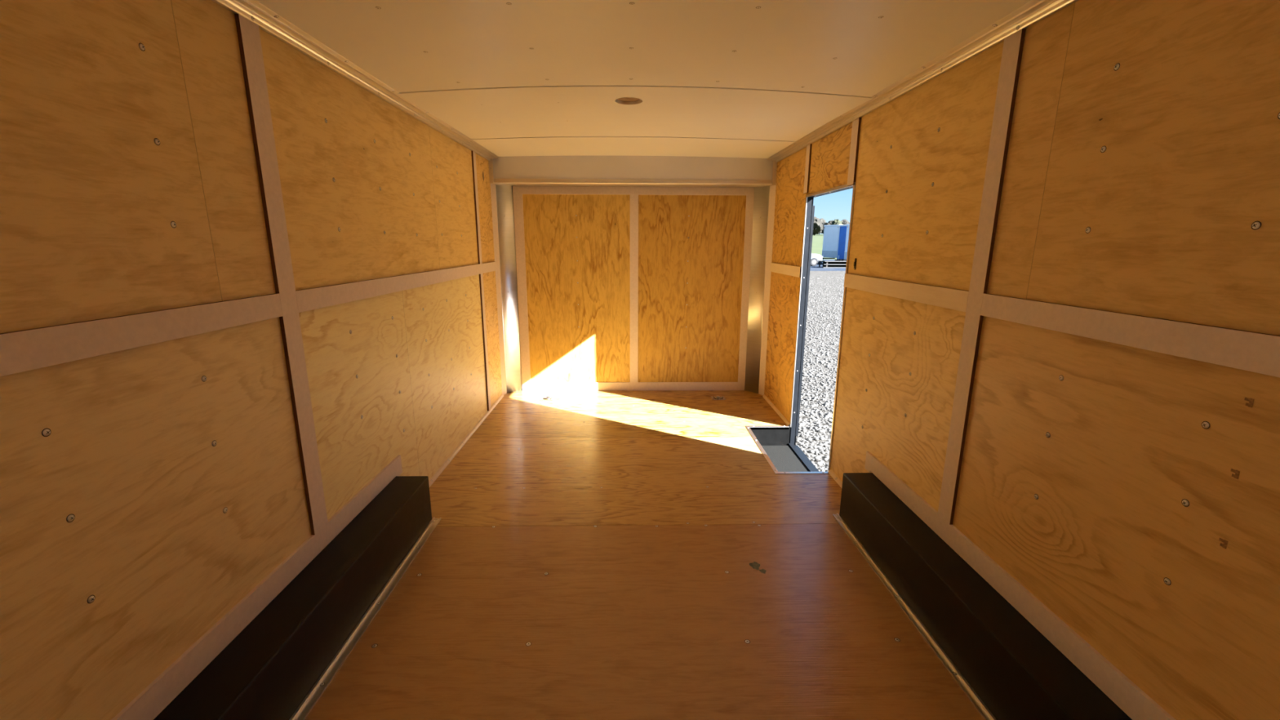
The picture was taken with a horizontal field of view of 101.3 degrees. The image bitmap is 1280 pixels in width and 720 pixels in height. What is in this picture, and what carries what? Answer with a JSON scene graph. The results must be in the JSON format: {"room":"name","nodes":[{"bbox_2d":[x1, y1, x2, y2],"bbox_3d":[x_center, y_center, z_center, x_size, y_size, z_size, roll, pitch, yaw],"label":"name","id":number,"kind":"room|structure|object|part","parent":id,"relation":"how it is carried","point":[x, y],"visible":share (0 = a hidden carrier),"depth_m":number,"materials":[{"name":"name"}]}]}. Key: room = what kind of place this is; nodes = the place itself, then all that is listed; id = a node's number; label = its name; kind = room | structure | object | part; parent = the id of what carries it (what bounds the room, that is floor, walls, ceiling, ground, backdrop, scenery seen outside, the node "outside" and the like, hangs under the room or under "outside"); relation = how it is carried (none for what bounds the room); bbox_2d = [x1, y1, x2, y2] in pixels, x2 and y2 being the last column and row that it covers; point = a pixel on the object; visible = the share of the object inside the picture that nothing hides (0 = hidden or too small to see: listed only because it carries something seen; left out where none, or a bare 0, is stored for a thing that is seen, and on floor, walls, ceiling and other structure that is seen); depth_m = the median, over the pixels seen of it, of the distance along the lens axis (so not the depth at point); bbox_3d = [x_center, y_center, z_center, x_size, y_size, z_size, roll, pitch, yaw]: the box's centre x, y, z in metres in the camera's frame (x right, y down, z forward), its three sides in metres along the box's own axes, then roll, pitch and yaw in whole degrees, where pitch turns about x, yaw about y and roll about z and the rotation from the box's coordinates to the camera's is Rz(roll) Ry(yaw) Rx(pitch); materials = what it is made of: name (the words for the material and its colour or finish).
{"room":"cargo trailer interior","nodes":[
{"label":"cargo trailer interior","id":0,"kind":"room"},
{"bbox_2d":[0,0,502,719],"bbox_3d":[-1.238,-0.052,1.988,0.054,2.220,5.950,0,13,-1],"label":"wall","id":1,"kind":"structure","parent":0,"point":[246,293],"depth_m":1.41,"materials":[{"name":"wood"}]},
{"bbox_3d":[-1.195,-0.321,0.329,0.010,0.889,2.828,0,13,-1],"label":"plywood panel","id":2,"kind":"part","parent":1,"relation":"part of","materials":[{"name":"brown wood"}]},
{"bbox_3d":[-1.185,0.120,0.406,0.012,0.077,2.786,0,13,-1],"label":"rail","id":3,"kind":"part","parent":1,"relation":"part of","materials":[{"name":"beige wood"}]},
{"bbox_3d":[-1.199,0.694,0.557,0.010,1.189,2.828,0,13,-1],"label":"plywood panel","id":4,"kind":"part","parent":1,"relation":"part of","materials":[{"name":"brown wood"}]},
{"bbox_3d":[-1.209,0.784,1.581,0.012,0.096,2.290,0,13,-1],"label":"board","id":5,"kind":"part","parent":1,"relation":"part of","materials":[{"name":"brown wood"}]},
{"bbox_2d":[211,0,498,160],"bbox_3d":[-1.175,-1.079,1.636,0.084,0.053,5.712,0,13,-1],"label":"trim","id":6,"kind":"structure","parent":1,"relation":"attached to","point":[267,20],"depth_m":2.03,"materials":[{"name":"metal"}]},
{"bbox_3d":[-1.247,-0.894,2.882,0.010,0.889,2.403,0,13,-1],"label":"plywood panel","id":7,"kind":"part","parent":1,"relation":"part of","materials":[{"name":"brown wood"}]},
{"bbox_3d":[-1.238,-0.460,2.986,0.012,0.077,2.329,0,13,-1],"label":"rail","id":8,"kind":"part","parent":1,"relation":"part of","materials":[{"name":"beige wood"}]},
{"bbox_3d":[-1.251,0.121,3.110,0.010,1.189,2.403,0,13,-1],"label":"plywood panel","id":9,"kind":"part","parent":1,"relation":"part of","materials":[{"name":"brown wood"}]},
{"bbox_2d":[428,394,503,487],"bbox_3d":[-1.250,0.570,3.778,0.019,0.021,2.230,0,13,-1],"label":"baseboard","id":10,"kind":"structure","parent":1,"relation":"attached to","point":[471,433],"depth_m":3.66,"materials":[{"name":"metal"}]},
{"bbox_3d":[-1.276,-1.213,4.302,0.010,0.889,0.503,0,13,-1],"label":"plywood panel","id":11,"kind":"part","parent":1,"relation":"part of","materials":[{"name":"brown wood"}]},
{"bbox_3d":[-1.266,-0.776,4.396,0.012,0.077,0.432,0,13,-1],"label":"rail","id":12,"kind":"part","parent":1,"relation":"part of","materials":[{"name":"beige wood"}]},
{"bbox_3d":[-1.280,-0.198,4.530,0.010,1.189,0.503,0,13,-1],"label":"plywood panel","id":13,"kind":"part","parent":1,"relation":"part of","materials":[{"name":"brown wood"}]},
{"bbox_2d":[488,155,777,395],"bbox_3d":[-0.060,-0.676,4.785,2.524,2.220,0.267,0,13,-1],"label":"wall","id":14,"kind":"structure","parent":0,"point":[599,288],"depth_m":4.81,"materials":[{"name":"wood"}]},
{"bbox_3d":[-1.272,-0.601,4.706,0.012,1.899,0.083,5,14,21],"label":"corner post","id":15,"kind":"part","parent":14,"relation":"part of","materials":[{"name":"beige wood"}]},
{"bbox_3d":[-0.574,-0.629,4.861,1.034,1.890,0.010,0,13,-1],"label":"plywood panel","id":16,"kind":"part","parent":14,"relation":"part of","materials":[{"name":"brown wood"}]},
{"bbox_3d":[0.471,-0.629,4.882,1.052,1.890,0.010,0,13,-1],"label":"plywood panel","id":17,"kind":"part","parent":14,"relation":"part of","materials":[{"name":"brown wood"}]},
{"bbox_3d":[1.149,-0.598,4.731,0.012,1.899,0.083,-7,14,-28],"label":"corner post","id":18,"kind":"part","parent":14,"relation":"part of","materials":[{"name":"beige wood"}]},
{"bbox_2d":[256,0,1031,158],"bbox_3d":[0.000,-1.153,1.766,2.524,0.107,5.950,0,13,-1],"label":"ceiling","id":19,"kind":"structure","parent":0,"point":[724,78],"depth_m":2.10,"materials":[{"name":"metal"}]},
{"bbox_2d":[615,97,642,104],"bbox_3d":[-0.059,-1.376,2.770,0.149,0.018,0.149,0,13,-1],"label":"recessed light","id":20,"kind":"object","parent":19,"relation":"in","point":[624,100],"visible":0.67,"depth_m":2.81,"materials":[{"name":"white plastic"}]},
{"bbox_2d":[617,97,639,101],"bbox_3d":[-0.059,-1.383,2.768,0.146,0.004,0.146,0,13,-1],"label":"diffuser","id":21,"kind":"object","parent":20,"relation":"attached to","point":[624,99],"depth_m":2.79,"materials":[{"name":"white plastic"}]},
{"bbox_3d":[-0.049,-1.661,4.167,2.380,0.032,0.993,0,13,-1],"label":"panel","id":22,"kind":"part","parent":19,"relation":"part of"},
{"bbox_3d":[-0.027,-1.424,3.101,2.380,0.051,1.177,0,13,-1],"label":"panel","id":23,"kind":"part","parent":19,"relation":"part of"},
{"bbox_3d":[-0.003,-1.163,1.928,2.380,0.051,1.214,0,13,-1],"label":"panel","id":24,"kind":"part","parent":19,"relation":"part of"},
{"bbox_2d":[305,390,984,719],"bbox_3d":[-0.008,0.968,2.242,2.524,0.076,5.950,0,13,-1],"label":"floor","id":25,"kind":"structure","parent":0,"point":[590,555],"depth_m":2.14,"materials":[{"name":"brown wood"}]},
{"bbox_2d":[153,475,441,719],"bbox_3d":[-1.109,0.940,1.616,0.210,0.247,2.185,0,13,-1],"label":"wheel well","id":26,"kind":"object","parent":25,"relation":"on","point":[279,666],"visible":1,"depth_m":1.74,"materials":[{"name":"black paint"}]},
{"bbox_2d":[539,395,555,399],"bbox_3d":[-0.847,0.346,4.796,0.124,0.014,0.100,0,13,-1],"label":"ring","id":27,"kind":"object","parent":25,"relation":"on","point":[547,397],"visible":1,"depth_m":4.79,"materials":[{"name":"metal"}]},
{"bbox_2d":[711,395,725,399],"bbox_3d":[0.720,0.345,4.825,0.124,0.014,0.100,0,13,-1],"label":"ring","id":28,"kind":"object","parent":25,"relation":"on","point":[717,397],"visible":1,"depth_m":4.81,"materials":[{"name":"metal"}]},
{"bbox_2d":[745,425,828,474],"bbox_3d":[1.033,0.680,3.694,0.405,0.154,0.868,0,13,-1],"label":"well","id":29,"kind":"object","parent":25,"relation":"in","point":[784,457],"visible":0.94,"depth_m":3.94,"materials":[{"name":"metal"}]},
{"bbox_2d":[832,472,1132,719],"bbox_3d":[1.129,0.937,1.667,0.188,0.247,2.196,0,13,-1],"label":"wheel well","id":30,"kind":"object","parent":25,"relation":"on","point":[1004,665],"visible":1,"depth_m":1.75,"materials":[{"name":"black paint"}]},
{"bbox_2d":[764,0,1279,719],"bbox_3d":[1.231,-0.025,2.044,0.054,2.280,5.950,0,13,-1],"label":"wall","id":31,"kind":"structure","parent":0,"point":[1060,344],"depth_m":1.41,"materials":[{"name":"brown wood"}]},
{"bbox_3d":[1.173,-0.159,4.394,0.010,1.189,0.883,0,13,-1],"label":"plywood panel","id":32,"kind":"part","parent":31,"relation":"part of","materials":[{"name":"brown wood"}]},
{"bbox_3d":[1.165,-0.731,4.233,0.012,0.077,0.827,0,13,-1],"label":"rail","id":33,"kind":"part","parent":31,"relation":"part of","materials":[{"name":"brown wood"}]},
{"bbox_3d":[1.177,-1.173,4.166,0.010,0.889,0.883,0,13,-1],"label":"plywood panel","id":34,"kind":"part","parent":31,"relation":"part of","materials":[{"name":"brown wood"}]},
{"bbox_2d":[762,395,842,488],"bbox_3d":[1.171,0.571,3.814,0.019,0.021,2.176,0,13,-1],"label":"baseboard","id":35,"kind":"structure","parent":31,"relation":"attached to","point":[830,472],"depth_m":4.18,"materials":[{"name":"brown wood"}]},
{"bbox_2d":[790,182,855,471],"bbox_3d":[1.210,-0.155,3.519,0.064,1.917,0.847,0,13,-1],"label":"door frame","id":36,"kind":"structure","parent":31,"relation":"in","point":[809,212],"depth_m":3.82,"materials":[{"name":"grey paint"}]},
{"bbox_3d":[1.174,-0.322,3.894,0.007,1.728,0.016,0,13,-1],"label":"casing","id":37,"kind":"part","parent":36,"relation":"part of","materials":[{"name":"metal"}]},
{"bbox_3d":[1.185,-1.069,3.314,0.007,0.016,0.821,0,13,-1],"label":"casing","id":38,"kind":"part","parent":36,"relation":"part of","materials":[{"name":"metal"}]},
{"bbox_3d":[1.190,-0.146,3.108,0.007,1.728,0.014,0,13,-1],"label":"casing","id":39,"kind":"part","parent":36,"relation":"part of","materials":[{"name":"wood"}]},
{"bbox_3d":[1.195,-1.247,3.274,0.010,0.355,0.792,0,13,-1],"label":"plywood panel","id":40,"kind":"part","parent":31,"relation":"part of","materials":[{"name":"brown wood"}]},
{"bbox_2d":[853,257,856,269],"bbox_3d":[1.194,-0.534,2.916,0.011,0.063,0.021,0,13,-1],"label":"light switch","id":41,"kind":"object","parent":31,"relation":"attached to","point":[855,262],"visible":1,"depth_m":2.91,"materials":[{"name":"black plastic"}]},
{"bbox_3d":[1.210,0.245,2.598,0.010,1.189,1.176,0,13,-1],"label":"plywood panel","id":42,"kind":"part","parent":31,"relation":"part of","materials":[{"name":"brown wood"}]},
{"bbox_3d":[1.200,-0.338,2.486,0.012,0.077,1.134,0,13,-1],"label":"rail","id":43,"kind":"part","parent":31,"relation":"part of","materials":[{"name":"brown wood"}]},
{"bbox_2d":[767,0,1078,162],"bbox_3d":[1.180,-1.081,1.684,0.084,0.053,5.712,0,13,-1],"label":"trim","id":44,"kind":"structure","parent":31,"relation":"attached to","point":[1033,11],"depth_m":2.01,"materials":[{"name":"metal"}]},
{"bbox_3d":[1.213,-0.770,2.370,0.010,0.889,1.176,0,13,-1],"label":"plywood panel","id":45,"kind":"part","parent":31,"relation":"part of","materials":[{"name":"brown wood"}]},
{"bbox_3d":[1.219,0.779,1.641,0.012,0.096,2.312,0,13,-1],"label":"board","id":46,"kind":"part","parent":31,"relation":"part of","materials":[{"name":"brown wood"}]},
{"bbox_3d":[1.250,0.688,0.625,0.010,1.189,2.866,0,13,-1],"label":"plywood panel","id":47,"kind":"part","parent":31,"relation":"part of","materials":[{"name":"brown wood"}]},
{"bbox_3d":[1.241,0.113,0.475,0.012,0.077,2.827,0,13,-1],"label":"rail","id":48,"kind":"part","parent":31,"relation":"part of","materials":[{"name":"beige wood"}]},
{"bbox_3d":[1.254,-0.327,0.397,0.010,0.889,2.866,0,13,-1],"label":"plywood panel","id":49,"kind":"part","parent":31,"relation":"part of","materials":[{"name":"brown wood"}]},
{"label":"outside","id":50,"kind":"structure","parent":0,"visible":0},
{"bbox_2d":[795,271,845,469],"bbox_3d":[40.001,1.746,2.233,200.000,0.300,122.000,0,13,-1],"label":"ground","id":51,"kind":"structure","parent":50,"point":[812,273],"depth_m":9.40,"materials":[{"name":"grey gravel"}]},
{"bbox_2d":[795,276,844,471],"bbox_3d":[4.818,-2.250,18.729,11.150,0.060,31.162,6,14,25],"label":"gravel stones","id":52,"kind":"object","parent":51,"relation":"on","point":[828,415],"visible":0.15,"depth_m":7.58},
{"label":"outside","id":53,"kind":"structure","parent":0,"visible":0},
{"bbox_2d":[809,259,845,271],"bbox_3d":[30.043,-8.934,49.144,58.000,0.112,25.400,0,13,-1],"label":"ground","id":54,"kind":"structure","parent":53,"point":[816,266],"depth_m":39.98,"materials":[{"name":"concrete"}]},
{"bbox_2d":[810,253,822,266],"bbox_3d":[12.988,-8.762,44.017,4.170,1.680,1.810,0,13,-1],"label":"car","id":55,"kind":"object","parent":54,"relation":"on","point":[815,258],"visible":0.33,"depth_m":43.25,"materials":[{"name":"paint"}]},
{"bbox_2d":[816,260,846,267],"bbox_3d":[16.901,-7.540,41.260,5.600,0.528,1.730,0,13,-1],"label":"flatbed trailer","id":56,"kind":"object","parent":54,"relation":"on","point":[826,264],"visible":0.37,"depth_m":40.86,"materials":[{"name":"black metal"}]},
{"bbox_3d":[16.941,-7.364,40.506,5.550,0.060,0.080,0,13,-1],"label":"rail","id":57,"kind":"part","parent":56,"relation":"part of","materials":[{"name":"metal"}]},
{"bbox_2d":[822,224,841,262],"bbox_3d":[19.230,-10.918,49.591,5.670,3.510,1.900,-6,14,-25],"label":"trailer","id":58,"kind":"object","parent":54,"relation":"on","point":[830,240],"visible":0.14,"depth_m":48.77,"materials":[{"name":"blue metal"}]},
{"bbox_3d":[19.747,-12.618,49.455,4.540,0.130,1.900,-6,14,-25],"label":"roof trim","id":59,"kind":"part","parent":58,"relation":"part of","materials":[{"name":"white metal"}]},
{"bbox_2d":[835,224,846,260],"bbox_3d":[20.054,-10.521,47.880,5.670,3.490,1.940,-6,14,-25],"label":"trailer","id":60,"kind":"object","parent":54,"relation":"on","point":[842,228],"visible":0.09,"depth_m":47.57,"materials":[{"name":"blue metal"}]},
{"bbox_3d":[18.128,-10.710,47.964,0.012,2.910,0.060,-6,14,-25],"label":"corner trim","id":61,"kind":"part","parent":60,"relation":"part of","materials":[{"name":"white metal"}]},
{"bbox_2d":[842,224,849,260],"bbox_3d":[19.879,-10.005,45.602,5.670,3.480,2.110,-6,14,-25],"label":"trailer","id":62,"kind":"object","parent":54,"relation":"on","point":[847,225],"visible":0.09,"depth_m":45.61,"materials":[{"name":"silver metal"}]},
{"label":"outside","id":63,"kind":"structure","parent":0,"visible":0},
{"bbox_2d":[811,234,836,259],"bbox_3d":[76.225,-42.850,187.727,280.000,6.300,258.000,0,13,-1],"label":"ground","id":64,"kind":"structure","parent":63,"point":[817,240],"depth_m":93.87,"materials":[{"name":"green plant"}]},
{"bbox_2d":[813,216,822,235],"bbox_3d":[67.050,-51.168,201.245,6.453,7.356,6.285,0,13,-1],"label":"tree","id":65,"kind":"object","parent":64,"relation":"on","point":[817,226],"visible":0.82,"depth_m":199.07,"materials":[{"name":"green plant"}]},
{"bbox_2d":[818,217,826,234],"bbox_3d":[80.053,-59.458,234.066,5.464,7.513,4.528,0,13,-1],"label":"tree","id":66,"kind":"object","parent":64,"relation":"on","point":[822,220],"visible":0.16,"depth_m":232.71,"materials":[{"name":"green plant"}]},
{"bbox_2d":[822,220,833,234],"bbox_3d":[78.057,-54.689,217.607,5.948,6.275,5.575,0,13,-1],"label":"tree","id":67,"kind":"object","parent":64,"relation":"on","point":[829,223],"visible":0.25,"depth_m":215.98,"materials":[{"name":"green plant"}]},
{"bbox_2d":[831,219,842,225],"bbox_3d":[75.267,-50.521,200.632,4.349,6.455,5.267,0,13,-1],"label":"tree","id":68,"kind":"object","parent":64,"relation":"on","point":[835,221],"visible":0.26,"depth_m":199.61,"materials":[{"name":"green plant"}]},
{"bbox_2d":[841,219,849,224],"bbox_3d":[85.282,-55.167,218.691,3.759,6.754,5.265,0,13,-1],"label":"tree","id":69,"kind":"object","parent":64,"relation":"on","point":[844,221],"visible":0.24,"depth_m":217.04,"materials":[{"name":"green plant"}]}
]}

